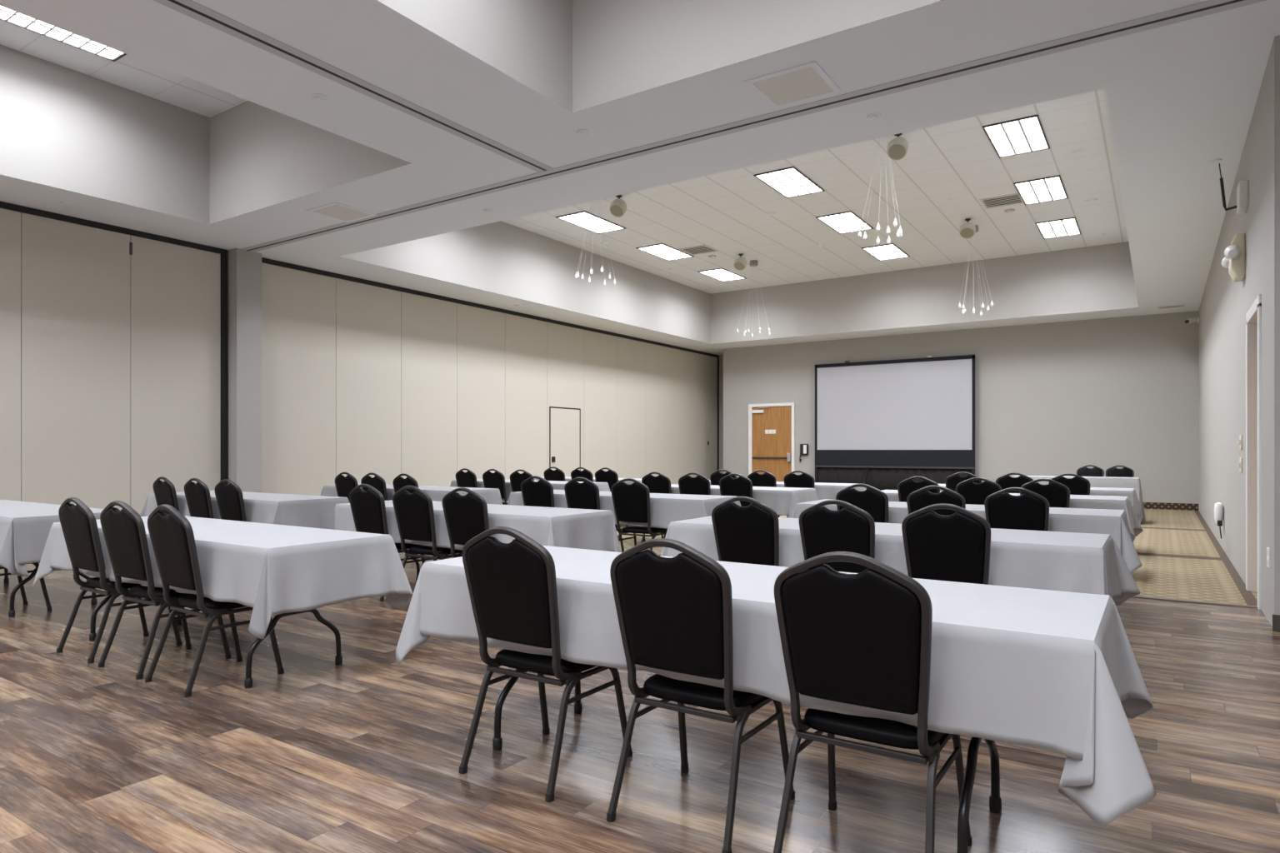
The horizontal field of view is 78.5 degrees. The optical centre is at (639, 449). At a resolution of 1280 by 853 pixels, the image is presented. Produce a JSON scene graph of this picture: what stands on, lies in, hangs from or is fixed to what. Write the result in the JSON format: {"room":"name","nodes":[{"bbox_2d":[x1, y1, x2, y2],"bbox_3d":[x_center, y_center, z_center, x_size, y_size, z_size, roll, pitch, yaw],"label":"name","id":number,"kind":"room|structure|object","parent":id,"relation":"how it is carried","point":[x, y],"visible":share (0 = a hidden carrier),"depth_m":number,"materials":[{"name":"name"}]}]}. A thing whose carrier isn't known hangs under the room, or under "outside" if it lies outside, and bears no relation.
{"room":"event hall","nodes":[
{"label":"event hall","id":0,"kind":"room"},
{"bbox_2d":[0,20,247,117],"bbox_3d":[-6.837,-4.209,4.391,3.810,0.001,10.760,0,0,34],"label":"ceiling","id":1,"kind":"structure","parent":0,"point":[130,72],"depth_m":8.77,"materials":[{"name":"tile"}]},
{"bbox_2d":[0,5,126,61],"bbox_3d":[-5.767,-4.201,7.750,0.650,0.016,1.300,0,0,34],"label":"recessed light","id":2,"kind":"object","parent":1,"relation":"in","point":[7,15],"visible":0.39,"depth_m":7.93,"materials":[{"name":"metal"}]},
{"bbox_2d":[0,44,410,224],"bbox_3d":[-6.837,-3.534,4.391,3.810,1.349,10.760,0,0,34],"label":"wall","id":3,"kind":"structure","parent":0,"point":[62,127],"depth_m":8.99,"materials":[{"name":"beige paint"}]},
{"bbox_2d":[0,509,1279,852],"bbox_3d":[0.397,1.300,8.377,14.600,0.100,28.800,0,0,34],"label":"floor","id":4,"kind":"structure","parent":0,"point":[363,753],"depth_m":3.20,"materials":[{"name":"brown wood"}]},
{"bbox_2d":[0,562,52,611],"bbox_3d":[-4.910,0.768,5.995,0.466,0.967,0.538,0,0,32],"label":"banquet chair","id":5,"kind":"object","parent":4,"relation":"on","point":[36,564],"visible":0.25,"depth_m":6.08,"materials":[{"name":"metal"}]},
{"bbox_2d":[3,566,97,617],"bbox_3d":[-5.310,0.870,6.594,2.476,0.761,0.716,0,0,34],"label":"folding table","id":6,"kind":"object","parent":4,"relation":"on","point":[6,581],"visible":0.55,"depth_m":5.94,"materials":[{"name":"black metal"}]},
{"bbox_2d":[0,500,103,576],"bbox_3d":[-5.301,0.702,6.576,2.689,0.434,0.972,0,0,34],"label":"tablecloth","id":7,"kind":"object","parent":6,"relation":"on","point":[25,527],"visible":0.58,"depth_m":5.68,"materials":[{"name":"fabric"}]},
{"bbox_2d":[56,497,182,664],"bbox_3d":[-3.265,0.768,4.917,0.467,0.967,0.538,0,0,34],"label":"banquet chair","id":8,"kind":"object","parent":4,"relation":"on","point":[78,522],"visible":0.8,"depth_m":4.73,"materials":[{"name":"fabric"}]},
{"bbox_2d":[97,500,231,679],"bbox_3d":[-2.788,0.768,4.600,0.466,0.967,0.538,0,0,32],"label":"banquet chair","id":9,"kind":"object","parent":4,"relation":"on","point":[124,532],"visible":0.84,"depth_m":4.41,"materials":[{"name":"fabric"}]},
{"bbox_2d":[152,476,179,514],"bbox_3d":[-4.918,0.768,8.509,0.467,0.967,0.538,0,0,35],"label":"banquet chair","id":10,"kind":"object","parent":4,"relation":"on","point":[164,492],"visible":0.3,"depth_m":8.28,"materials":[{"name":"fabric"}]},
{"bbox_2d":[184,478,214,519],"bbox_3d":[-4.372,0.768,8.147,0.467,0.967,0.538,0,0,33],"label":"banquet chair","id":11,"kind":"object","parent":4,"relation":"on","point":[197,496],"visible":0.37,"depth_m":7.93,"materials":[{"name":"fabric"}]},
{"bbox_2d":[145,504,284,697],"bbox_3d":[-2.332,0.768,4.297,0.467,0.967,0.538,0,0,35],"label":"banquet chair","id":12,"kind":"object","parent":4,"relation":"on","point":[172,536],"visible":0.88,"depth_m":4.12,"materials":[{"name":"fabric"}]},
{"bbox_2d":[89,595,342,688],"bbox_3d":[-2.671,0.870,4.856,2.476,0.761,0.716,0,0,34],"label":"folding table","id":13,"kind":"object","parent":4,"relation":"on","point":[338,658],"visible":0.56,"depth_m":4.47,"materials":[{"name":"black metal"}]},
{"bbox_2d":[32,515,412,639],"bbox_3d":[-2.669,0.702,4.849,2.760,0.435,1.006,0,0,34],"label":"tablecloth","id":14,"kind":"object","parent":13,"relation":"on","point":[272,570],"visible":0.69,"depth_m":4.17,"materials":[{"name":"fabric"}]},
{"bbox_2d":[214,479,246,521],"bbox_3d":[-3.879,0.768,7.820,0.466,0.967,0.538,0,0,33],"label":"banquet chair","id":15,"kind":"object","parent":4,"relation":"on","point":[229,498],"visible":0.32,"depth_m":7.60,"materials":[{"name":"fabric"}]},
{"bbox_2d":[226,248,261,492],"bbox_3d":[-5.817,-0.805,11.401,0.500,4.110,0.370,0,0,34],"label":"wall pier","id":16,"kind":"object","parent":4,"relation":"on","point":[243,267],"visible":0.57,"depth_m":11.23,"materials":[{"name":"beige paint"}]},
{"bbox_2d":[335,472,358,503],"bbox_3d":[-3.657,0.768,10.289,0.467,0.967,0.538,0,0,34],"label":"banquet chair","id":17,"kind":"object","parent":4,"relation":"on","point":[344,485],"visible":0.3,"depth_m":10.09,"materials":[{"name":"fabric"}]},
{"bbox_2d":[0,201,719,514],"bbox_3d":[-5.384,-0.804,12.079,0.132,4.109,27.940,0,0,34],"label":"wall","id":18,"kind":"structure","parent":4,"relation":"on","point":[360,377],"depth_m":12.15,"materials":[{"name":"plastic"}]},
{"bbox_2d":[360,472,387,500],"bbox_3d":[-3.206,0.768,9.990,0.467,0.967,0.538,0,0,33],"label":"banquet chair","id":19,"kind":"object","parent":4,"relation":"on","point":[377,482],"visible":0.28,"depth_m":9.73,"materials":[{"name":"fabric"}]},
{"bbox_2d":[349,484,425,601],"bbox_3d":[-2.169,0.768,6.782,0.467,0.967,0.538,0,0,35],"label":"banquet chair","id":20,"kind":"object","parent":4,"relation":"on","point":[368,508],"visible":0.51,"depth_m":6.58,"materials":[{"name":"fabric"}]},
{"bbox_2d":[392,473,418,554],"bbox_3d":[-2.700,0.768,9.654,0.467,0.967,0.538,0,0,35],"label":"banquet chair","id":21,"kind":"object","parent":4,"relation":"on","point":[398,482],"visible":0.24,"depth_m":9.44,"materials":[{"name":"fabric"}]},
{"bbox_2d":[406,549,419,582],"bbox_3d":[-1.477,0.870,6.656,2.476,0.761,0.716,0,0,34],"label":"folding table","id":22,"kind":"object","parent":4,"relation":"on","point":[417,563],"visible":0.06,"depth_m":7.37,"materials":[{"name":"black metal"}]},
{"bbox_2d":[329,500,620,552],"bbox_3d":[-1.491,0.702,6.638,2.715,0.434,1.023,0,0,34],"label":"tablecloth","id":23,"kind":"object","parent":22,"relation":"on","point":[589,529],"visible":0.51,"depth_m":6.07,"materials":[{"name":"fabric"}]},
{"bbox_2d":[392,485,462,568],"bbox_3d":[-1.698,0.768,6.469,0.467,0.967,0.538,0,0,33],"label":"banquet chair","id":24,"kind":"object","parent":4,"relation":"on","point":[414,514],"visible":0.69,"depth_m":6.29,"materials":[{"name":"fabric"}]},
{"bbox_2d":[441,487,489,558],"bbox_3d":[-1.213,0.768,6.147,0.467,0.967,0.538,0,0,32],"label":"banquet chair","id":25,"kind":"object","parent":4,"relation":"on","point":[466,517],"visible":0.44,"depth_m":5.95,"materials":[{"name":"fabric"}]},
{"bbox_2d":[455,468,477,488],"bbox_3d":[-2.548,0.768,12.265,0.467,0.967,0.538,0,0,35],"label":"banquet chair","id":26,"kind":"object","parent":4,"relation":"on","point":[468,479],"visible":0.33,"depth_m":12.05,"materials":[{"name":"fabric"}]},
{"bbox_2d":[482,469,507,504],"bbox_3d":[-2.066,0.768,11.945,0.466,0.967,0.538,0,0,35],"label":"banquet chair","id":27,"kind":"object","parent":4,"relation":"on","point":[496,480],"visible":0.42,"depth_m":11.71,"materials":[{"name":"fabric"}]},
{"bbox_2d":[510,469,534,492],"bbox_3d":[-1.603,0.768,11.638,0.467,0.967,0.538,0,0,33],"label":"banquet chair","id":28,"kind":"object","parent":4,"relation":"on","point":[517,478],"visible":0.29,"depth_m":11.47,"materials":[{"name":"fabric"}]},
{"bbox_2d":[520,475,554,507],"bbox_3d":[-1.004,0.768,8.769,0.466,0.967,0.538,0,0,33],"label":"banquet chair","id":29,"kind":"object","parent":4,"relation":"on","point":[540,493],"visible":0.39,"depth_m":8.56,"materials":[{"name":"fabric"}]},
{"bbox_2d":[458,526,632,802],"bbox_3d":[-0.369,0.768,3.116,0.466,0.967,0.538,0,0,34],"label":"banquet chair","id":30,"kind":"object","parent":4,"relation":"on","point":[512,587],"visible":0.86,"depth_m":2.94,"materials":[{"name":"fabric"}]},
{"bbox_2d":[564,477,624,552],"bbox_3d":[-0.486,0.768,8.425,0.467,0.967,0.538,0,0,34],"label":"banquet chair","id":31,"kind":"object","parent":4,"relation":"on","point":[585,495],"visible":0.34,"depth_m":8.22,"materials":[{"name":"fabric"}]},
{"bbox_2d":[595,467,618,491],"bbox_3d":[-0.417,0.768,12.819,0.466,0.967,0.538,0,0,33],"label":"banquet chair","id":32,"kind":"object","parent":4,"relation":"on","point":[610,477],"visible":0.26,"depth_m":12.60,"materials":[{"name":"fabric"}]},
{"bbox_2d":[610,478,667,550],"bbox_3d":[0.021,0.768,8.089,0.467,0.967,0.538,0,0,32],"label":"banquet chair","id":33,"kind":"object","parent":4,"relation":"on","point":[631,502],"visible":0.77,"depth_m":7.91,"materials":[{"name":"fabric"}]},
{"bbox_2d":[640,471,671,543],"bbox_3d":[0.343,0.768,10.383,0.467,0.967,0.538,0,0,35],"label":"banquet chair","id":34,"kind":"object","parent":4,"relation":"on","point":[661,483],"visible":0.35,"depth_m":10.17,"materials":[{"name":"fabric"}]},
{"bbox_2d":[678,472,710,494],"bbox_3d":[0.804,0.768,10.078,0.466,0.967,0.538,0,0,32],"label":"banquet chair","id":35,"kind":"object","parent":4,"relation":"on","point":[699,485],"visible":0.37,"depth_m":9.86,"materials":[{"name":"fabric"}]},
{"bbox_2d":[606,538,794,852],"bbox_3d":[0.218,0.768,2.726,0.466,0.967,0.538,0,0,34],"label":"banquet chair","id":36,"kind":"object","parent":4,"relation":"on","point":[675,614],"visible":0.89,"depth_m":2.55,"materials":[{"name":"fabric"}]},
{"bbox_2d":[719,473,752,506],"bbox_3d":[1.296,0.768,9.751,0.466,0.967,0.538,0,0,34],"label":"banquet chair","id":37,"kind":"object","parent":4,"relation":"on","point":[742,486],"visible":0.29,"depth_m":9.53,"materials":[{"name":"fabric"}]},
{"bbox_2d":[711,496,779,566],"bbox_3d":[0.769,0.768,5.000,0.467,0.967,0.538,0,0,34],"label":"banquet chair","id":38,"kind":"object","parent":4,"relation":"on","point":[749,534],"visible":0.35,"depth_m":4.80,"materials":[{"name":"fabric"}]},
{"bbox_2d":[492,669,1001,852],"bbox_3d":[0.318,0.870,2.993,2.476,0.761,0.716,0,0,34],"label":"folding table","id":39,"kind":"object","parent":4,"relation":"on","point":[995,801],"visible":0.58,"depth_m":2.66,"materials":[{"name":"metal"}]},
{"bbox_2d":[395,545,1156,826],"bbox_3d":[0.301,0.698,2.972,2.771,0.427,0.977,0,0,34],"label":"tablecloth","id":40,"kind":"object","parent":39,"relation":"on","point":[1058,672],"visible":0.67,"depth_m":2.27,"materials":[{"name":"fabric"}]},
{"bbox_2d":[747,470,776,487],"bbox_3d":[1.861,0.768,11.332,0.466,0.967,0.538,0,0,35],"label":"banquet chair","id":41,"kind":"object","parent":4,"relation":"on","point":[767,479],"visible":0.33,"depth_m":11.11,"materials":[{"name":"fabric"}]},
{"bbox_2d":[783,470,814,518],"bbox_3d":[2.326,0.768,11.024,0.467,0.967,0.538,0,0,34],"label":"banquet chair","id":42,"kind":"object","parent":4,"relation":"on","point":[805,480],"visible":0.29,"depth_m":10.81,"materials":[{"name":"fabric"}]},
{"bbox_2d":[798,500,874,573],"bbox_3d":[1.254,0.768,4.679,0.467,0.967,0.538,0,0,35],"label":"banquet chair","id":43,"kind":"object","parent":4,"relation":"on","point":[823,530],"visible":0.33,"depth_m":4.48,"materials":[{"name":"fabric"}]},
{"bbox_2d":[835,484,888,523],"bbox_3d":[2.005,0.768,6.809,0.467,0.967,0.538,0,0,35],"label":"banquet chair","id":44,"kind":"object","parent":4,"relation":"on","point":[872,501],"visible":0.23,"depth_m":6.57,"materials":[{"name":"fabric"}]},
{"bbox_2d":[773,551,971,852],"bbox_3d":[0.714,0.768,2.397,0.466,0.967,0.538,0,0,34],"label":"banquet chair","id":45,"kind":"object","parent":4,"relation":"on","point":[863,638],"visible":0.94,"depth_m":2.22,"materials":[{"name":"fabric"}]},
{"bbox_2d":[815,355,974,490],"bbox_3d":[6.181,-0.518,19.376,3.910,3.504,0.174,0,0,34],"label":"projection screen","id":46,"kind":"object","parent":4,"relation":"on","point":[881,425],"visible":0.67,"depth_m":19.37,"materials":[{"name":"fabric"}]},
{"bbox_2d":[897,476,939,502],"bbox_3d":[3.149,0.768,8.678,0.467,0.967,0.538,0,0,35],"label":"banquet chair","id":47,"kind":"object","parent":4,"relation":"on","point":[908,486],"visible":0.24,"depth_m":8.51,"materials":[{"name":"fabric"}]},
{"bbox_2d":[906,485,965,515],"bbox_3d":[2.499,0.768,6.481,0.466,0.967,0.538,0,0,33],"label":"banquet chair","id":48,"kind":"object","parent":4,"relation":"on","point":[919,499],"visible":0.31,"depth_m":6.27,"materials":[{"name":"fabric"}]},
{"bbox_2d":[620,550,1257,608],"bbox_3d":[0.000,1.246,9.444,11.760,0.008,0.070,0,0,34],"label":"trim","id":49,"kind":"structure","parent":4,"relation":"on","point":[1136,597],"depth_m":6.40,"materials":[{"name":"plastic"}]},
{"bbox_2d":[901,504,990,584],"bbox_3d":[1.745,0.768,4.354,0.466,0.967,0.538,0,0,33],"label":"banquet chair","id":50,"kind":"object","parent":4,"relation":"on","point":[956,547],"visible":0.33,"depth_m":4.15,"materials":[{"name":"fabric"}]},
{"bbox_2d":[945,471,982,491],"bbox_3d":[4.336,0.768,10.386,0.467,0.967,0.538,0,0,34],"label":"banquet chair","id":51,"kind":"object","parent":4,"relation":"on","point":[952,481],"visible":0.2,"depth_m":10.22,"materials":[{"name":"fabric"}]},
{"bbox_2d":[955,477,1001,504],"bbox_3d":[3.648,0.768,8.347,0.466,0.967,0.538,0,0,34],"label":"banquet chair","id":52,"kind":"object","parent":4,"relation":"on","point":[973,493],"visible":0.24,"depth_m":8.15,"materials":[{"name":"fabric"}]},
{"bbox_2d":[995,472,1033,493],"bbox_3d":[4.848,0.768,10.047,0.467,0.967,0.538,0,0,35],"label":"banquet chair","id":53,"kind":"object","parent":4,"relation":"on","point":[1005,482],"visible":0.21,"depth_m":9.86,"materials":[{"name":"fabric"}]},
{"bbox_2d":[984,487,1049,531],"bbox_3d":[2.991,0.768,6.155,0.467,0.967,0.538,0,0,34],"label":"banquet chair","id":54,"kind":"object","parent":4,"relation":"on","point":[1030,510],"visible":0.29,"depth_m":5.95,"materials":[{"name":"fabric"}]},
{"bbox_2d":[1020,478,1069,508],"bbox_3d":[4.166,0.768,8.003,0.466,0.967,0.538,0,0,35],"label":"banquet chair","id":55,"kind":"object","parent":4,"relation":"on","point":[1057,495],"visible":0.29,"depth_m":7.76,"materials":[{"name":"fabric"}]},
{"bbox_2d":[1048,473,1090,495],"bbox_3d":[5.349,0.768,9.715,0.467,0.967,0.538,0,0,35],"label":"banquet chair","id":56,"kind":"object","parent":4,"relation":"on","point":[1078,485],"visible":0.27,"depth_m":9.47,"materials":[{"name":"fabric"}]},
{"bbox_3d":[0.966,0.869,10.303,2.476,0.761,0.716,0,0,34],"label":"folding table","id":57,"kind":"object","parent":4,"relation":"on","visible":0},
{"bbox_2d":[670,484,818,518],"bbox_3d":[0.986,0.700,10.297,2.734,0.430,0.978,0,0,34],"label":"tablecloth","id":58,"kind":"object","parent":57,"relation":"on","point":[783,501],"visible":0.24,"depth_m":9.47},
{"bbox_3d":[1.450,0.869,4.882,2.476,0.761,0.716,0,0,34],"label":"folding table","id":59,"kind":"object","parent":4,"relation":"on","visible":0},
{"bbox_2d":[660,515,1140,606],"bbox_3d":[1.459,0.703,4.867,2.780,0.435,0.983,0,0,34],"label":"tablecloth","id":60,"kind":"object","parent":59,"relation":"on","point":[1090,563],"visible":0.5,"depth_m":4.20,"materials":[{"name":"fabric"}]},
{"bbox_3d":[2.661,0.869,6.707,2.476,0.761,0.716,0,0,34],"label":"folding table","id":61,"kind":"object","parent":4,"relation":"on","visible":0},
{"bbox_2d":[791,499,1142,573],"bbox_3d":[2.663,0.700,6.700,2.759,0.429,0.980,0,0,34],"label":"tablecloth","id":62,"kind":"object","parent":61,"relation":"on","point":[1113,522],"visible":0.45,"depth_m":5.89,"materials":[{"name":"fabric"}]},
{"bbox_3d":[3.838,0.869,8.554,2.476,0.761,0.716,0,0,34],"label":"folding table","id":63,"kind":"object","parent":4,"relation":"on","visible":0},
{"bbox_2d":[881,490,1142,541],"bbox_3d":[3.850,0.703,8.548,2.742,0.435,1.004,0,0,34],"label":"tablecloth","id":64,"kind":"object","parent":63,"relation":"on","point":[1111,502],"visible":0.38,"depth_m":7.79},
{"bbox_3d":[4.996,0.869,10.282,2.476,0.761,0.716,0,0,34],"label":"folding table","id":65,"kind":"object","parent":4,"relation":"on","visible":0},
{"bbox_2d":[938,484,1143,520],"bbox_3d":[4.994,0.703,10.291,2.706,0.435,0.978,0,0,34],"label":"tablecloth","id":66,"kind":"object","parent":65,"relation":"on","point":[1131,493],"visible":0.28,"depth_m":9.47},
{"bbox_3d":[-0.231,0.869,8.589,2.476,0.761,0.716,0,0,34],"label":"folding table","id":67,"kind":"object","parent":4,"relation":"on","visible":0},
{"bbox_2d":[507,490,741,529],"bbox_3d":[-0.238,0.700,8.558,2.765,0.430,0.984,0,0,34],"label":"tablecloth","id":68,"kind":"object","parent":67,"relation":"on","point":[665,509],"visible":0.27,"depth_m":7.87,"materials":[{"name":"fabric"}]},
{"bbox_3d":[1.967,0.869,11.595,2.476,0.761,0.716,0,0,34],"label":"folding table","id":69,"kind":"object","parent":4,"relation":"on","visible":0},
{"bbox_2d":[709,480,866,499],"bbox_3d":[1.955,0.700,11.604,2.735,0.431,0.995,0,0,34],"label":"tablecloth","id":70,"kind":"object","parent":69,"relation":"on","point":[824,491],"visible":0.06,"depth_m":10.77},
{"bbox_3d":[-4.238,0.869,8.391,2.476,0.761,0.716,0,0,34],"label":"folding table","id":71,"kind":"object","parent":4,"relation":"on","visible":0},
{"bbox_2d":[140,490,349,529],"bbox_3d":[-4.252,0.703,8.390,2.636,0.436,0.984,0,0,34],"label":"tablecloth","id":72,"kind":"object","parent":71,"relation":"on","point":[305,511],"visible":0.48,"depth_m":7.68,"materials":[{"name":"fabric"}]},
{"bbox_3d":[-3.016,0.869,10.197,2.476,0.761,0.716,0,0,34],"label":"folding table","id":73,"kind":"object","parent":4,"relation":"on","visible":0},
{"bbox_2d":[320,484,502,504],"bbox_3d":[-2.998,0.702,10.195,2.718,0.433,0.978,0,0,34],"label":"tablecloth","id":74,"kind":"object","parent":73,"relation":"on","point":[492,496],"visible":0.16,"depth_m":9.75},
{"bbox_3d":[-1.734,0.869,12.058,2.476,0.761,0.716,0,0,34],"label":"folding table","id":75,"kind":"object","parent":4,"relation":"on","visible":0},
{"bbox_2d":[450,479,609,501],"bbox_3d":[-1.722,0.699,12.087,2.769,0.428,0.986,0,0,34],"label":"tablecloth","id":76,"kind":"object","parent":75,"relation":"on","point":[557,485],"visible":0.18,"depth_m":11.75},
{"bbox_2d":[0,0,1279,354],"bbox_3d":[0.397,-2.860,8.377,14.600,0.001,28.800,0,0,34],"label":"ceiling","id":77,"kind":"structure","parent":0,"point":[1182,97],"depth_m":6.54,"materials":[{"name":"paint"}]},
{"bbox_2d":[305,201,376,222],"bbox_3d":[-3.591,-2.855,9.438,0.580,0.010,0.580,0,0,34],"label":"ceiling vent","id":78,"kind":"object","parent":77,"relation":"in","point":[337,211],"visible":1,"depth_m":9.43,"materials":[{"name":"metal"}]},
{"bbox_2d":[153,0,553,172],"bbox_3d":[-4.595,-2.857,2.535,0.200,0.006,13.145,0,0,34],"label":"track","id":79,"kind":"structure","parent":77,"relation":"attached to","point":[190,3],"depth_m":5.97,"materials":[{"name":"metal"}]},
{"bbox_2d":[168,0,547,170],"bbox_3d":[-4.595,-2.857,2.535,0.032,0.006,13.145,0,0,34],"label":"trim","id":80,"kind":"structure","parent":77,"relation":"attached to","point":[172,1],"depth_m":5.97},
{"bbox_2d":[246,0,1244,250],"bbox_3d":[-0.812,-2.857,8.039,11.560,0.006,0.032,0,0,34],"label":"trim","id":81,"kind":"structure","parent":77,"relation":"attached to","point":[1234,1],"depth_m":6.43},
{"bbox_2d":[241,0,1266,252],"bbox_3d":[-0.812,-2.857,8.039,11.560,0.006,0.200,0,0,34],"label":"track","id":82,"kind":"structure","parent":77,"relation":"attached to","point":[1210,2],"depth_m":6.40,"materials":[{"name":"metal"}]},
{"bbox_2d":[744,60,841,109],"bbox_3d":[1.206,-2.855,6.160,0.580,0.010,0.580,0,0,34],"label":"ceiling vent","id":83,"kind":"object","parent":77,"relation":"in","point":[807,82],"visible":1,"depth_m":6.14,"materials":[{"name":"metal"}]},
{"bbox_2d":[377,0,942,112],"bbox_3d":[-1.131,-3.534,0.583,5.770,1.349,10.720,0,0,34],"label":"wall","id":84,"kind":"structure","parent":0,"point":[577,55],"depth_m":6.05,"materials":[{"name":"beige paint"}]},
{"bbox_2d":[719,355,723,473],"bbox_3d":[2.652,-0.805,23.645,1.480,4.110,0.200,0,0,34],"label":"wall","id":85,"kind":"structure","parent":0,"point":[721,357],"depth_m":23.66,"materials":[{"name":"beige paint"}]},
{"bbox_2d":[340,220,1138,344],"bbox_3d":[2.789,-3.534,13.666,9.740,1.349,11.460,0,0,34],"label":"ceiling soffit","id":86,"kind":"structure","parent":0,"point":[499,257],"depth_m":17.19,"materials":[{"name":"beige paint"}]},
{"bbox_2d":[501,88,1128,294],"bbox_3d":[2.789,-4.209,13.666,9.740,0.001,11.460,0,0,34],"label":"ceiling","id":87,"kind":"structure","parent":0,"point":[726,212],"depth_m":13.72,"materials":[{"name":"tile"}]},
{"bbox_2d":[555,210,625,234],"bbox_3d":[-0.892,-4.201,14.512,0.650,0.016,1.300,0,0,34],"label":"recessed light","id":88,"kind":"object","parent":87,"relation":"in","point":[580,219],"visible":0.97,"depth_m":14.47,"materials":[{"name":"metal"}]},
{"bbox_2d":[635,243,694,260],"bbox_3d":[0.545,-4.201,16.678,0.650,0.016,1.300,0,0,34],"label":"recessed light","id":89,"kind":"object","parent":87,"relation":"in","point":[662,251],"visible":1,"depth_m":16.66,"materials":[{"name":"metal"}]},
{"bbox_2d":[697,268,746,281],"bbox_3d":[1.982,-4.201,18.845,0.650,0.016,1.300,0,0,34],"label":"recessed light","id":90,"kind":"object","parent":87,"relation":"in","point":[721,274],"visible":1,"depth_m":18.83,"materials":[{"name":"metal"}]},
{"bbox_2d":[753,166,824,198],"bbox_3d":[2.366,-4.201,12.350,0.650,0.016,1.300,0,0,34],"label":"recessed light","id":91,"kind":"object","parent":87,"relation":"in","point":[790,182],"visible":1,"depth_m":12.31,"materials":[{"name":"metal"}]},
{"bbox_2d":[815,210,873,234],"bbox_3d":[3.804,-4.201,14.517,0.650,0.016,1.300,0,0,34],"label":"recessed light","id":92,"kind":"object","parent":87,"relation":"in","point":[846,222],"visible":0.98,"depth_m":14.46,"materials":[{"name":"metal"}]},
{"bbox_2d":[858,136,902,244],"bbox_3d":[3.086,-3.450,10.053,0.543,1.518,0.599,0,0,12],"label":"pendant","id":93,"kind":"object","parent":87,"relation":"hanging from","point":[899,233],"visible":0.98,"depth_m":10.01,"materials":[{"name":"glass"}]},
{"bbox_2d":[861,243,909,260],"bbox_3d":[5.241,-4.201,16.684,0.650,0.016,1.300,0,0,34],"label":"recessed light","id":94,"kind":"object","parent":87,"relation":"in","point":[886,252],"visible":1,"depth_m":16.66,"materials":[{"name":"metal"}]},
{"bbox_2d":[886,133,909,159],"bbox_3d":[3.419,-4.035,10.400,0.276,0.348,0.293,0,0,34],"label":"speaker","id":95,"kind":"object","parent":87,"relation":"hanging from","point":[898,147],"visible":0.94,"depth_m":10.33},
{"bbox_2d":[979,192,1024,209],"bbox_3d":[6.121,-4.201,13.244,0.620,0.019,0.620,0,0,34],"label":"ceiling vent","id":96,"kind":"object","parent":87,"relation":"in","point":[1014,198],"visible":1,"depth_m":13.23,"materials":[{"name":"metal"}]},
{"bbox_2d":[982,114,1049,158],"bbox_3d":[5.079,-4.201,10.551,0.650,0.016,1.300,0,0,34],"label":"recessed light","id":97,"kind":"object","parent":87,"relation":"in","point":[1027,134],"visible":1,"depth_m":10.51,"materials":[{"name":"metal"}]},
{"bbox_2d":[1013,175,1068,204],"bbox_3d":[6.516,-4.201,12.718,0.650,0.016,1.300,0,0,34],"label":"recessed light","id":98,"kind":"object","parent":87,"relation":"in","point":[1049,188],"visible":1,"depth_m":12.69,"materials":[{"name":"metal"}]},
{"bbox_2d":[1035,217,1081,239],"bbox_3d":[7.953,-4.201,14.884,0.650,0.016,1.300,0,0,34],"label":"recessed light","id":99,"kind":"object","parent":87,"relation":"in","point":[1065,227],"visible":1,"depth_m":14.84,"materials":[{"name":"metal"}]},
{"bbox_2d":[723,310,1198,504],"bbox_3d":[7.103,-0.805,19.156,11.260,4.110,0.200,0,0,34],"label":"wall","id":100,"kind":"structure","parent":0,"point":[1061,397],"depth_m":17.60,"materials":[{"name":"beige paint"}]},
{"bbox_2d":[751,405,791,481],"bbox_3d":[3.572,0.033,21.323,1.150,2.415,0.088,0,0,34],"label":"door","id":101,"kind":"structure","parent":100,"relation":"in","point":[772,426],"depth_m":21.32,"materials":[{"name":"brown wood"}]},
{"bbox_2d":[748,402,794,474],"bbox_3d":[3.571,-0.007,21.349,1.350,2.515,0.050,0,0,34],"label":"trim","id":102,"kind":"structure","parent":100,"relation":"attached to","point":[792,404],"depth_m":21.44,"materials":[{"name":"white paint"}]},
{"bbox_2d":[1143,502,1198,510],"bbox_3d":[6.918,1.180,19.149,10.960,0.140,0.016,0,0,34],"label":"baseboard","id":103,"kind":"structure","parent":100,"relation":"attached to","point":[1189,507],"depth_m":16.37,"materials":[{"name":"carpet"}]},
{"bbox_2d":[1198,35,1279,626],"bbox_3d":[8.066,-0.805,10.694,0.300,4.110,12.840,0,0,34],"label":"wall","id":104,"kind":"structure","parent":0,"point":[1225,304],"depth_m":7.27,"materials":[{"name":"beige paint"}]},
{"bbox_2d":[1221,233,1245,281],"bbox_3d":[5.613,-1.810,7.415,0.162,0.400,0.518,0,0,34],"label":"wall lamp","id":105,"kind":"object","parent":104,"relation":"attached to","point":[1234,260],"visible":1,"depth_m":7.27,"materials":[{"name":"beige plastic"}]},
{"bbox_2d":[1218,163,1249,214],"bbox_3d":[5.413,-2.420,7.151,0.204,0.500,0.263,0,0,34],"label":"receiver","id":106,"kind":"object","parent":104,"relation":"attached to","point":[1242,190],"visible":1,"depth_m":7.03,"materials":[{"name":"plastic"}]},
{"bbox_2d":[1245,294,1261,609],"bbox_3d":[5.253,0.015,6.506,0.278,2.470,1.090,0,0,34],"label":"trim","id":107,"kind":"structure","parent":104,"relation":"attached to","point":[1253,316],"depth_m":6.92,"materials":[{"name":"white paint"}]},
{"bbox_3d":[7.754,0.869,13.996,1.926,0.761,0.716,0,0,34],"label":"folding table","id":108,"kind":"object","parent":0,"visible":0},
{"bbox_2d":[1011,475,1145,524],"bbox_3d":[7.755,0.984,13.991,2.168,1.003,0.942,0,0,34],"label":"tablecloth","id":109,"kind":"object","parent":108,"relation":"on","point":[1095,482],"visible":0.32,"depth_m":13.41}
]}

